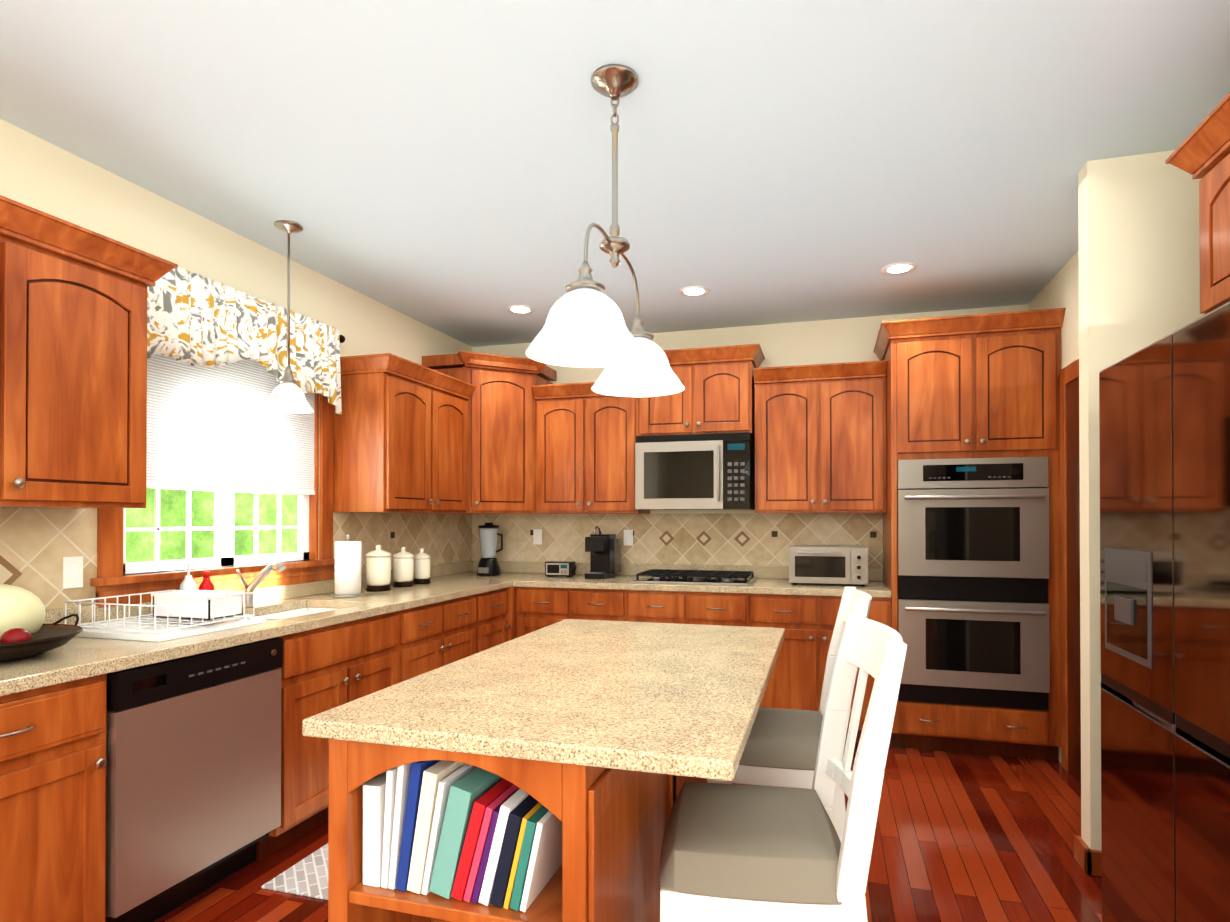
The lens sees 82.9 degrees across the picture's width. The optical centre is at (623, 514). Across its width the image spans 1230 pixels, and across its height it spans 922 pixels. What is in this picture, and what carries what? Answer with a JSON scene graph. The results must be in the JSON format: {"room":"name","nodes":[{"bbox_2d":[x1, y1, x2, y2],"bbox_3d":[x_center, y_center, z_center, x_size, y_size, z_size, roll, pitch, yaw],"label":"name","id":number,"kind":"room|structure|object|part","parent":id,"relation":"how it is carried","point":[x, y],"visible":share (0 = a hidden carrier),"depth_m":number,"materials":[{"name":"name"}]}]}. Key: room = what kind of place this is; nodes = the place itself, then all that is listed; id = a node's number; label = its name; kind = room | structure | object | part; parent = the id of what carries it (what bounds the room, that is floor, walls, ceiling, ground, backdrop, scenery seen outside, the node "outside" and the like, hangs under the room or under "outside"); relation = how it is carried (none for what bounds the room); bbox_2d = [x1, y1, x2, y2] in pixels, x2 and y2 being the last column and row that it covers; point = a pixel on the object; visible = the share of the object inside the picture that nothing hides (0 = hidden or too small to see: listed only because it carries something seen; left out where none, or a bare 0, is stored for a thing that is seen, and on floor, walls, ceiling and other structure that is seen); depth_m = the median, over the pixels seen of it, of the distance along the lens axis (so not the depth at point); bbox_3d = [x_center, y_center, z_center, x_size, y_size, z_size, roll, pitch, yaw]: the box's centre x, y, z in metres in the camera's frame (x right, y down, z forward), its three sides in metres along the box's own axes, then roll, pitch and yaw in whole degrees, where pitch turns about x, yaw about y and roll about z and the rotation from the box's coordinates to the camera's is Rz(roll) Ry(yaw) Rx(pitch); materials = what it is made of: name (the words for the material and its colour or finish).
{"room":"kitchen","nodes":[
{"label":"kitchen","id":0,"kind":"room"},
{"bbox_2d":[0,119,471,575],"bbox_3d":[-2.350,0.000,1.685,0.120,2.670,8.120,0,0,16],"label":"wall","id":1,"kind":"structure","parent":0,"point":[38,173],"depth_m":3.06,"materials":[{"name":"beige paint"}]},
{"bbox_2d":[0,195,177,507],"bbox_3d":[-1.961,-0.449,2.077,0.406,0.923,1.057,0,0,16],"label":"upper cabinet","id":2,"kind":"object","parent":1,"relation":"attached to","point":[73,365],"visible":1,"depth_m":2.22,"materials":[{"name":"brown wood"}]},
{"bbox_2d":[90,393,334,607],"bbox_3d":[-1.844,-0.291,3.279,0.155,1.305,1.350,0,0,16],"label":"window","id":3,"kind":"structure","parent":1,"relation":"in","point":[110,580],"depth_m":3.27,"materials":[{"name":"brown wood"}]},
{"bbox_3d":[-1.885,-0.294,3.291,0.040,1.080,1.080,0,0,16],"label":"window sash","id":4,"kind":"part","parent":3,"relation":"part of","materials":[{"name":"white wood"}]},
{"bbox_2d":[146,354,314,494],"bbox_3d":[-1.848,-0.470,3.281,0.037,0.723,1.076,0,0,16],"label":"window blind","id":5,"kind":"object","parent":3,"relation":"attached to","point":[217,428],"visible":0.54,"depth_m":3.22,"materials":[{"name":"white fabric"}]},
{"bbox_2d":[0,507,471,609],"bbox_3d":[-1.734,0.167,3.551,0.012,0.362,3.950,0,0,16],"label":"wall tiles","id":6,"kind":"structure","parent":1,"relation":"attached to","point":[37,545],"depth_m":2.60,"materials":[{"name":"brown tile"}]},
{"bbox_2d":[62,556,82,588],"bbox_3d":[-2.020,0.214,2.556,0.006,0.115,0.070,0,0,16],"label":"electrical outlet plate","id":7,"kind":"object","parent":6,"relation":"attached to","point":[72,575],"depth_m":2.55,"materials":[{"name":"white plastic"}]},
{"bbox_2d":[147,267,344,414],"bbox_3d":[-1.751,-0.784,3.282,0.132,0.470,1.282,0,0,16],"label":"valance curtain","id":8,"kind":"object","parent":1,"relation":"attached to","point":[194,319],"visible":0.92,"depth_m":3.13,"materials":[{"name":"multicoloured fabric"}]},
{"bbox_2d":[333,353,476,512],"bbox_3d":[-1.317,-0.437,4.273,0.406,0.856,0.973,0,0,16],"label":"upper cabinet","id":9,"kind":"object","parent":1,"relation":"attached to","point":[400,434],"visible":0.98,"depth_m":3.93,"materials":[{"name":"brown wood"}]},
{"bbox_2d":[0,0,1229,346],"bbox_3d":[-0.189,-1.370,0.999,4.660,0.060,8.240,0,0,16],"label":"ceiling","id":10,"kind":"structure","parent":0,"point":[442,166],"depth_m":2.42,"materials":[{"name":"white paint"}]},
{"bbox_2d":[262,220,313,412],"bbox_3d":[-1.535,-0.900,3.193,0.215,0.846,0.215,0,0,16],"label":"light","id":11,"kind":"object","parent":10,"relation":"hanging from","point":[287,395],"visible":1,"depth_m":3.17,"materials":[{"name":"white glass"}]},
{"bbox_2d":[506,305,533,313],"bbox_3d":[-0.661,-1.312,4.471,0.180,0.006,0.180,0,0,16],"label":"recessed light","id":12,"kind":"object","parent":10,"relation":"in","point":[519,309],"visible":0.96,"depth_m":4.46,"materials":[{"name":"white paint"}]},
{"bbox_2d":[526,232,667,379],"bbox_3d":[-0.102,-0.543,1.878,0.315,0.227,0.315,0,0,-29],"label":"pendant light","id":13,"kind":"object","parent":10,"relation":"hanging from","point":[585,326],"depth_m":1.91,"materials":[{"name":"white glass"}]},
{"bbox_2d":[586,64,637,243],"bbox_3d":[-0.026,-1.003,2.130,0.139,0.656,0.528,0,0,16],"label":"pendant light","id":14,"kind":"object","parent":10,"relation":"hanging from","point":[613,81],"depth_m":2.12,"materials":[{"name":"silver metal"}]},
{"bbox_2d":[591,360,684,396],"bbox_3d":[0.050,-0.540,2.376,0.315,0.227,0.315,0,0,-29],"label":"pendant light","id":15,"kind":"object","parent":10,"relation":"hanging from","point":[656,380],"depth_m":2.46,"materials":[{"name":"white glass"}]},
{"bbox_2d":[679,286,708,296],"bbox_3d":[0.417,-1.314,4.114,0.180,0.006,0.180,0,0,16],"label":"recessed light","id":16,"kind":"object","parent":10,"relation":"in","point":[693,291],"visible":0.96,"depth_m":4.10,"materials":[{"name":"white paint"}]},
{"bbox_2d":[881,262,916,274],"bbox_3d":[1.480,-1.317,3.740,0.180,0.006,0.180,0,0,16],"label":"recessed light","id":17,"kind":"object","parent":10,"relation":"in","point":[899,268],"visible":0.98,"depth_m":3.73,"materials":[{"name":"white paint"}]},
{"bbox_2d":[154,742,1101,921],"bbox_3d":[-0.189,1.360,0.979,4.660,0.060,8.240,0,0,16],"label":"floor","id":18,"kind":"structure","parent":0,"point":[964,837],"depth_m":2.74,"materials":[{"name":"brown wood"}]},
{"bbox_2d":[0,674,106,921],"bbox_3d":[-1.872,0.900,1.866,0.688,0.872,0.548,0,0,16],"label":"base cabinet","id":19,"kind":"object","parent":18,"relation":"on","point":[53,747],"visible":0.98,"depth_m":1.90,"materials":[{"name":"brown wood"}]},
{"bbox_2d":[106,637,282,921],"bbox_3d":[-1.688,0.905,2.441,0.618,0.870,0.652,0,0,16],"label":"dishwasher","id":20,"kind":"object","parent":18,"relation":"on","point":[193,781],"visible":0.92,"depth_m":2.29,"materials":[{"name":"silver metal"}]},
{"bbox_2d":[261,843,327,899],"bbox_3d":[-0.884,1.339,2.944,0.540,0.008,1.100,0,0,16],"label":"mat","id":21,"kind":"object","parent":18,"relation":"on","point":[307,876],"visible":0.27,"depth_m":2.54,"materials":[{"name":"grey fabric"}]},
{"bbox_2d":[256,611,399,859],"bbox_3d":[-1.504,0.909,3.143,0.677,0.872,0.790,0,0,16],"label":"base cabinet","id":22,"kind":"object","parent":18,"relation":"on","point":[323,669],"visible":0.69,"depth_m":2.88,"materials":[{"name":"brown wood"}]},
{"bbox_2d":[0,560,535,696],"bbox_3d":[-1.416,0.411,3.466,0.668,0.126,3.929,0,0,16],"label":"countertop","id":23,"kind":"structure","parent":22,"relation":"on","point":[75,658],"depth_m":2.67,"materials":[{"name":"stone"}]},
{"bbox_2d":[0,584,82,661],"bbox_3d":[-1.882,0.316,2.035,0.480,0.212,0.545,0,0,16],"label":"fruit basket","id":24,"kind":"object","parent":23,"relation":"on","point":[25,631],"visible":1,"depth_m":2.06,"materials":[{"name":"dark bronze metal"}]},
{"bbox_2d":[65,589,265,641],"bbox_3d":[-1.702,0.365,2.597,0.470,0.122,0.460,0,0,16],"label":"dish rack","id":25,"kind":"object","parent":23,"relation":"on","point":[176,614],"visible":0.94,"depth_m":2.60,"materials":[{"name":"white plastic"}]},
{"bbox_2d":[179,562,200,589],"bbox_3d":[-1.838,0.315,2.944,0.066,0.227,0.065,0,0,-29],"label":"soap bottle","id":26,"kind":"object","parent":23,"relation":"on","point":[188,582],"depth_m":2.93,"materials":[{"name":"white plastic"}]},
{"bbox_2d":[201,571,214,589],"bbox_3d":[-1.811,0.340,3.025,0.060,0.180,0.058,0,0,-29],"label":"soap bottle","id":27,"kind":"object","parent":23,"relation":"on","point":[206,584],"depth_m":3.01,"materials":[{"name":"red plastic"}]},
{"bbox_2d":[236,561,285,606],"bbox_3d":[-1.672,0.322,3.200,0.238,0.217,0.106,0,0,16],"label":"faucet","id":28,"kind":"object","parent":23,"relation":"on","point":[279,566],"visible":0.85,"depth_m":3.21,"materials":[{"name":"silver metal"}]},
{"bbox_2d":[252,607,334,620],"bbox_3d":[-1.508,0.573,3.169,0.430,0.200,0.680,0,0,16],"label":"sink basin","id":29,"kind":"object","parent":23,"relation":"in","point":[289,614],"visible":0.1,"depth_m":3.41,"materials":[{"name":"white"}]},
{"bbox_2d":[333,534,362,597],"bbox_3d":[-1.453,0.270,3.676,0.148,0.327,0.148,0,0,16],"label":"paper towel","id":30,"kind":"object","parent":23,"relation":"on","point":[347,568],"visible":1,"depth_m":3.62,"materials":[{"name":"white paper"}]},
{"bbox_2d":[365,545,391,590],"bbox_3d":[-1.403,0.306,3.990,0.142,0.260,0.142,0,0,16],"label":"canister","id":31,"kind":"object","parent":23,"relation":"on","point":[378,568],"visible":1,"depth_m":3.94,"materials":[{"name":"white ceramic"}]},
{"bbox_2d":[393,547,413,586],"bbox_3d":[-1.334,0.318,4.225,0.125,0.240,0.125,0,0,16],"label":"canister","id":32,"kind":"object","parent":23,"relation":"on","point":[403,567],"visible":1,"depth_m":4.18,"materials":[{"name":"white ceramic"}]},
{"bbox_2d":[413,548,430,583],"bbox_3d":[-1.278,0.328,4.417,0.111,0.223,0.111,0,0,16],"label":"canister","id":33,"kind":"object","parent":23,"relation":"on","point":[422,565],"visible":0.94,"depth_m":4.37,"materials":[{"name":"white ceramic"}]},
{"bbox_2d":[476,523,502,575],"bbox_3d":[-0.969,0.253,5.070,0.198,0.382,0.177,0,0,16],"label":"blender","id":34,"kind":"object","parent":23,"relation":"on","point":[488,565],"visible":1,"depth_m":5.02,"materials":[{"name":"black plastic"}]},
{"bbox_2d":[398,595,475,682],"bbox_3d":[-1.277,0.915,3.895,0.688,0.872,0.778,0,0,16],"label":"base cabinet","id":35,"kind":"object","parent":18,"relation":"on","point":[435,636],"visible":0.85,"depth_m":3.74,"materials":[{"name":"brown wood"}]},
{"bbox_2d":[475,588,509,652],"bbox_3d":[-1.108,0.919,4.472,0.688,0.872,0.420,0,0,16],"label":"base cabinet","id":36,"kind":"object","parent":18,"relation":"on","point":[492,626],"visible":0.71,"depth_m":4.36,"materials":[{"name":"brown wood"}]},
{"bbox_2d":[506,587,515,640],"bbox_3d":[-0.959,0.923,5.012,0.670,0.872,0.696,0,0,16],"label":"base cabinet","id":37,"kind":"object","parent":18,"relation":"on","point":[511,611],"visible":0.14,"depth_m":4.59,"materials":[{"name":"brown wood"}]},
{"bbox_2d":[328,739,706,921],"bbox_3d":[-0.127,0.893,1.965,0.554,0.888,1.380,0,0,16],"label":"kitchen island","id":38,"kind":"object","parent":18,"relation":"on","point":[614,822],"visible":0.33,"depth_m":1.36,"materials":[{"name":"brown wood"}]},
{"bbox_2d":[363,760,561,911],"bbox_3d":[-0.287,0.859,1.459,0.415,0.748,0.259,0,0,16],"label":"books","id":39,"kind":"object","parent":38,"relation":"in","point":[459,831],"visible":0.71,"depth_m":1.35,"materials":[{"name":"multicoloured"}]},
{"bbox_2d":[302,619,784,780],"bbox_3d":[-0.024,0.424,1.938,0.844,0.034,1.441,0,0,16],"label":"island countertop","id":40,"kind":"structure","parent":38,"relation":"on","point":[673,699],"depth_m":1.50,"materials":[{"name":"stone"}]},
{"bbox_2d":[516,587,626,637],"bbox_3d":[-0.266,0.921,4.813,0.769,0.872,0.688,0,0,16],"label":"base cabinet","id":41,"kind":"object","parent":18,"relation":"on","point":[537,608],"visible":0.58,"depth_m":4.54,"materials":[{"name":"brown wood"}]},
{"bbox_2d":[627,590,748,626],"bbox_3d":[0.472,0.920,4.596,0.765,0.872,0.688,0,0,16],"label":"base cabinet","id":42,"kind":"object","parent":18,"relation":"on","point":[722,609],"visible":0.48,"depth_m":4.31,"materials":[{"name":"brown wood"}]},
{"bbox_2d":[512,562,891,597],"bbox_3d":[0.498,0.419,4.593,2.327,0.126,0.689,0,0,16],"label":"countertop","id":43,"kind":"structure","parent":42,"relation":"on","point":[770,579],"depth_m":4.56,"materials":[{"name":"stone"}]},
{"bbox_2d":[545,561,575,576],"bbox_3d":[-0.436,0.391,4.954,0.223,0.105,0.125,0,0,16],"label":"radio","id":44,"kind":"object","parent":43,"relation":"on","point":[561,568],"visible":1,"depth_m":4.91,"materials":[{"name":"silver"}]},
{"bbox_2d":[585,526,620,578],"bbox_3d":[-0.142,0.261,4.862,0.180,0.362,0.276,0,0,16],"label":"coffee maker","id":45,"kind":"object","parent":43,"relation":"on","point":[604,550],"visible":1,"depth_m":4.84,"materials":[{"name":"black plastic"}]},
{"bbox_2d":[631,569,756,585],"bbox_3d":[0.479,0.413,4.615,0.750,0.055,0.510,0,0,16],"label":"gas cooktop","id":46,"kind":"object","parent":43,"relation":"in","point":[709,577],"visible":1,"depth_m":4.47,"materials":[{"name":"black metal"}]},
{"bbox_2d":[789,545,867,585],"bbox_3d":[1.296,0.322,4.406,0.465,0.235,0.402,0,0,16],"label":"toaster oven","id":47,"kind":"object","parent":43,"relation":"on","point":[834,564],"visible":1,"depth_m":4.25,"materials":[{"name":"silver metal"}]},
{"bbox_2d":[659,613,906,921],"bbox_3d":[0.338,0.789,1.536,0.500,1.090,0.475,0,0,8],"label":"stool","id":48,"kind":"object","parent":18,"relation":"on","point":[741,853],"visible":1,"depth_m":1.36,"materials":[{"name":"white paint"}]},
{"bbox_2d":[707,587,871,841],"bbox_3d":[0.529,0.794,2.231,0.504,1.090,0.496,0,0,16],"label":"stool","id":49,"kind":"object","parent":18,"relation":"on","point":[781,748],"visible":0.23,"depth_m":2.06,"materials":[{"name":"white paint"}]},
{"bbox_2d":[749,594,890,745],"bbox_3d":[1.228,0.918,4.375,0.806,0.872,0.688,0,0,16],"label":"base cabinet","id":50,"kind":"object","parent":18,"relation":"on","point":[807,624],"visible":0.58,"depth_m":4.12,"materials":[{"name":"brown wood"}]},
{"bbox_2d":[873,308,1065,760],"bbox_3d":[1.998,0.133,4.142,0.915,2.440,0.715,0,0,16],"label":"tall cabinet","id":51,"kind":"object","parent":18,"relation":"on","point":[976,386],"visible":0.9,"depth_m":3.85,"materials":[{"name":"brown wood"}]},
{"bbox_2d":[897,457,1049,710],"bbox_3d":[1.990,0.376,4.081,0.752,1.364,0.636,0,0,16],"label":"double oven","id":52,"kind":"object","parent":51,"relation":"in","point":[972,575],"visible":0.98,"depth_m":3.82,"materials":[{"name":"silver metal"}]},
{"bbox_2d":[1099,302,1229,921],"bbox_3d":[1.774,0.442,1.574,0.912,1.785,0.982,0,0,16],"label":"refrigerator","id":53,"kind":"object","parent":18,"relation":"on","point":[1164,414],"visible":1,"depth_m":1.74,"materials":[{"name":"black metal"}]},
{"bbox_2d":[472,304,1027,513],"bbox_3d":[0.752,0.023,4.944,4.001,2.670,0.120,0,0,16],"label":"wall","id":54,"kind":"structure","parent":0,"point":[845,340],"depth_m":4.78,"materials":[{"name":"beige paint"}]},
{"bbox_2d":[422,351,556,513],"bbox_3d":[-0.919,-0.543,4.969,0.779,1.078,0.779,0,0,16],"label":"upper cabinet","id":55,"kind":"object","parent":54,"relation":"attached to","point":[501,401],"visible":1,"depth_m":4.80,"materials":[{"name":"brown wood"}]},
{"bbox_2d":[531,382,649,513],"bbox_3d":[-0.225,-0.452,4.959,0.754,0.896,0.406,0,0,16],"label":"upper cabinet","id":56,"kind":"object","parent":54,"relation":"attached to","point":[586,435],"visible":0.9,"depth_m":4.82,"materials":[{"name":"brown wood"}]},
{"bbox_2d":[472,513,882,567],"bbox_3d":[0.263,0.178,5.017,3.020,0.362,0.012,0,0,16],"label":"wall tile","id":57,"kind":"structure","parent":54,"relation":"attached to","point":[758,539],"depth_m":4.95,"materials":[{"name":"brown tile"}]},
{"bbox_2d":[533,529,541,544],"bbox_3d":[-0.650,0.173,5.279,0.070,0.115,0.006,0,0,16],"label":"electrical outlet plate","id":58,"kind":"object","parent":57,"relation":"attached to","point":[537,533],"depth_m":5.28,"materials":[{"name":"white plastic"}]},
{"bbox_2d":[624,530,632,545],"bbox_3d":[0.036,0.172,5.078,0.070,0.115,0.006,0,0,16],"label":"electrical outlet plate","id":59,"kind":"object","parent":57,"relation":"attached to","point":[628,534],"depth_m":5.07,"materials":[{"name":"white plastic"}]},
{"bbox_2d":[639,344,764,436],"bbox_3d":[0.504,-0.803,4.747,0.874,0.560,0.406,0,0,16],"label":"upper cabinet","id":60,"kind":"object","parent":54,"relation":"attached to","point":[716,394],"visible":0.65,"depth_m":4.58,"materials":[{"name":"brown wood"}]},
{"bbox_2d":[635,432,754,509],"bbox_3d":[0.495,-0.277,4.713,0.754,0.490,0.467,0,0,16],"label":"microwave","id":61,"kind":"object","parent":60,"relation":"attached to","point":[713,471],"visible":1,"depth_m":4.53,"materials":[{"name":"silver plastic"}]},
{"bbox_2d":[753,360,886,512],"bbox_3d":[1.271,-0.469,4.520,0.800,0.924,0.406,0,0,16],"label":"upper cabinet","id":62,"kind":"object","parent":54,"relation":"attached to","point":[820,438],"visible":1,"depth_m":4.37,"materials":[{"name":"brown wood"}]},
{"bbox_2d":[1028,252,1078,762],"bbox_3d":[2.344,0.013,3.477,0.120,2.670,1.800,0,0,16],"label":"wall","id":63,"kind":"structure","parent":0,"point":[1060,289],"depth_m":3.67,"materials":[{"name":"beige paint"}]},
{"bbox_2d":[1060,359,1080,783],"bbox_3d":[2.194,0.286,3.204,0.015,2.120,1.095,0,0,16],"label":"door frame","id":64,"kind":"structure","parent":63,"relation":"attached to","point":[1069,375],"depth_m":3.60,"materials":[{"name":"brown wood"}]},
{"bbox_2d":[1078,150,1204,850],"bbox_3d":[2.148,0.006,2.544,0.810,2.670,0.100,0,0,16],"label":"wall","id":65,"kind":"structure","parent":0,"point":[1139,252],"depth_m":2.60,"materials":[{"name":"beige paint"}]},
{"bbox_2d":[1076,839,1101,876],"bbox_3d":[2.122,1.296,2.480,0.830,0.090,0.020,0,0,16],"label":"baseboard","id":66,"kind":"structure","parent":65,"relation":"attached to","point":[1088,859],"depth_m":2.59,"materials":[{"name":"brown wood"}]},
{"bbox_3d":[1.736,-0.016,-0.513,0.120,2.670,6.200,0,0,16],"label":"wall","id":67,"kind":"structure","parent":0,"visible":0},
{"bbox_2d":[1165,93,1229,314],"bbox_3d":[1.894,-0.848,1.554,0.734,0.523,1.077,0,0,16],"label":"upper cabinet","id":68,"kind":"object","parent":67,"relation":"attached to","point":[1202,150],"visible":0.98,"depth_m":2.00,"materials":[{"name":"brown wood"}]},
{"label":"outside","id":69,"kind":"structure","parent":0,"visible":0},
{"bbox_2d":[126,488,297,562],"bbox_3d":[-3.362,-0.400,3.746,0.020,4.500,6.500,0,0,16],"label":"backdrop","id":70,"kind":"structure","parent":69,"point":[139,546],"depth_m":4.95,"materials":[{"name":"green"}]}
]}

